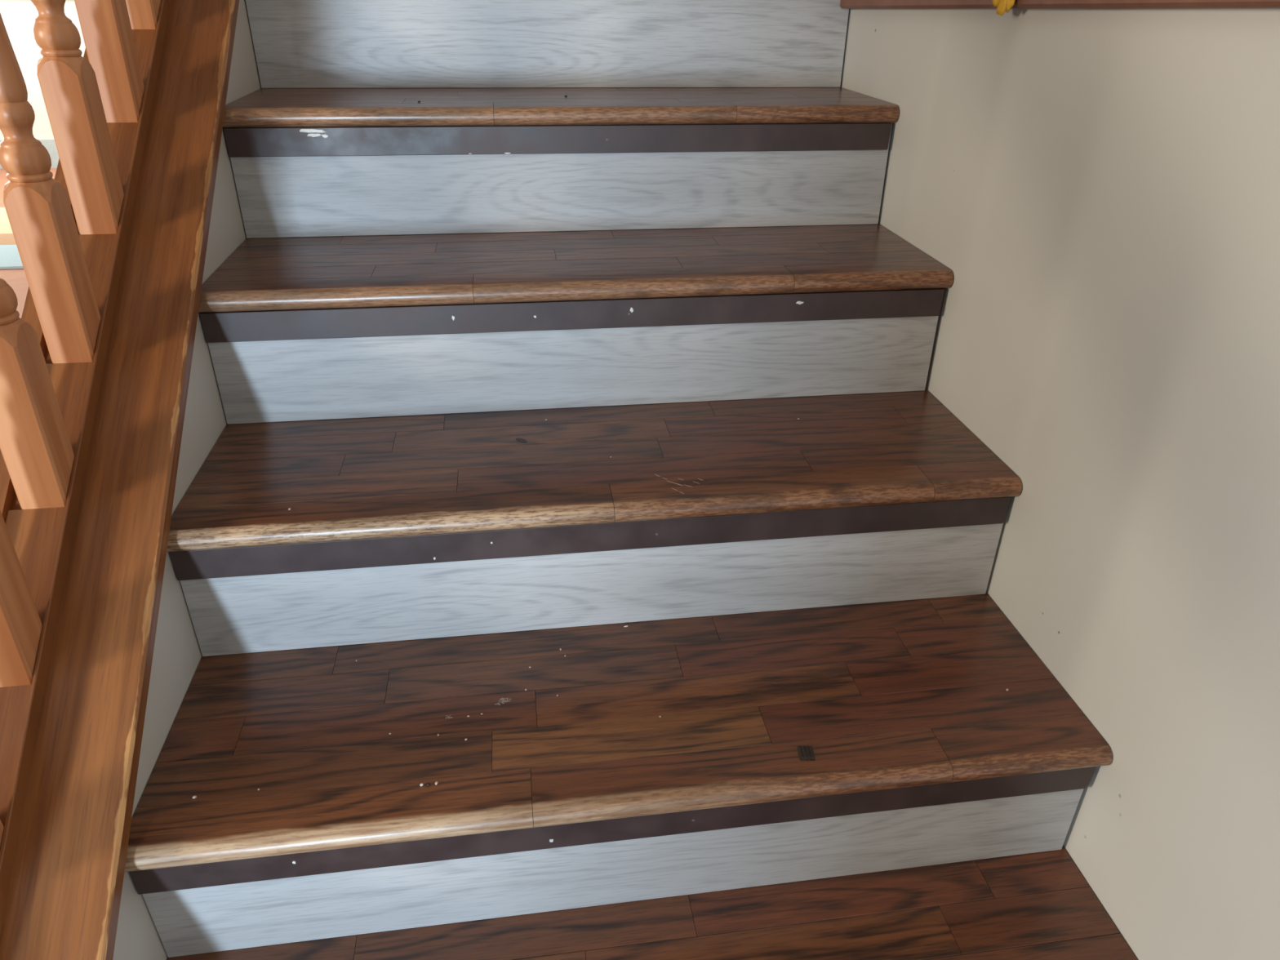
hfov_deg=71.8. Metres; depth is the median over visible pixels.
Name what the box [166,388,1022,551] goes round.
stair tread
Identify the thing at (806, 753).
chip
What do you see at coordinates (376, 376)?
stair riser
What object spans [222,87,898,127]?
stair tread
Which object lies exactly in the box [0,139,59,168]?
baseboard
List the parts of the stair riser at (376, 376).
trim strip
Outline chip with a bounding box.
[797,745,815,759]
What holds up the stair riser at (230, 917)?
on the stair tread at (1037, 905)
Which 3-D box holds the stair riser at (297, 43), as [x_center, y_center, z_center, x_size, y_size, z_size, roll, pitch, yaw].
[-0.139,-0.782,1.562,1.044,0.162,0.006,-3,30,-7]
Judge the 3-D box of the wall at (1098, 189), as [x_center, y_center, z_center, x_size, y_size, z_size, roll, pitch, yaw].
[0.715,-0.335,-0.251,0.120,3.090,6.800,-3,30,-7]
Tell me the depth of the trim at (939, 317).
1.36 m
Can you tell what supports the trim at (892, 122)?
attached to the wall at (1098, 189)
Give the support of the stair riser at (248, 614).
on the stair tread at (905, 693)
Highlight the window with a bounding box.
[0,0,85,139]
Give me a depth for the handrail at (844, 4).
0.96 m
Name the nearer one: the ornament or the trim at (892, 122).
the ornament
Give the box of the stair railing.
[0,0,239,959]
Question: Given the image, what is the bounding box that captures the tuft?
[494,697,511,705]
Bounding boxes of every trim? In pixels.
[223,122,893,223]
[244,0,849,87]
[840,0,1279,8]
[924,288,946,389]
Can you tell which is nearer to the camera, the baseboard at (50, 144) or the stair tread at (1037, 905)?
the stair tread at (1037, 905)
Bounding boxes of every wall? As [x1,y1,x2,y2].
[112,0,261,959]
[840,7,1279,959]
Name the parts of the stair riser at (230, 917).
trim strip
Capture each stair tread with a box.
[124,592,1112,871]
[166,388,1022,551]
[167,846,1137,959]
[198,223,953,312]
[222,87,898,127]
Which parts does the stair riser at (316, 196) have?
trim strip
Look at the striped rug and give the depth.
4.10 m
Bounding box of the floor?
[0,168,57,318]
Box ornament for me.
[992,0,1015,15]
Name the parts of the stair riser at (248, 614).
trim strip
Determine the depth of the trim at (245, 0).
1.63 m
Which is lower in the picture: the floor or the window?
the floor
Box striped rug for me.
[0,207,23,269]
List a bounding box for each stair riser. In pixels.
[128,766,1097,957]
[168,497,1010,656]
[199,288,944,424]
[223,122,892,238]
[245,0,848,88]
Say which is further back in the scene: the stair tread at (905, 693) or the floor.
the floor
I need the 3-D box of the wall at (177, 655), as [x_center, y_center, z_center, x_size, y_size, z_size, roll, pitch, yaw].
[-0.675,-0.293,1.165,0.172,1.591,2.310,-3,30,-7]
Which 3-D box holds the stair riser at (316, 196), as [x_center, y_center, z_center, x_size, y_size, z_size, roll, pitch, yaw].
[-0.103,-0.484,1.422,1.044,0.164,0.013,-3,30,-7]
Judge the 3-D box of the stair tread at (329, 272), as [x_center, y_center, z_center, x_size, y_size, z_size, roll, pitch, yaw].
[-0.084,-0.331,1.348,1.048,0.027,0.298,-3,30,-7]

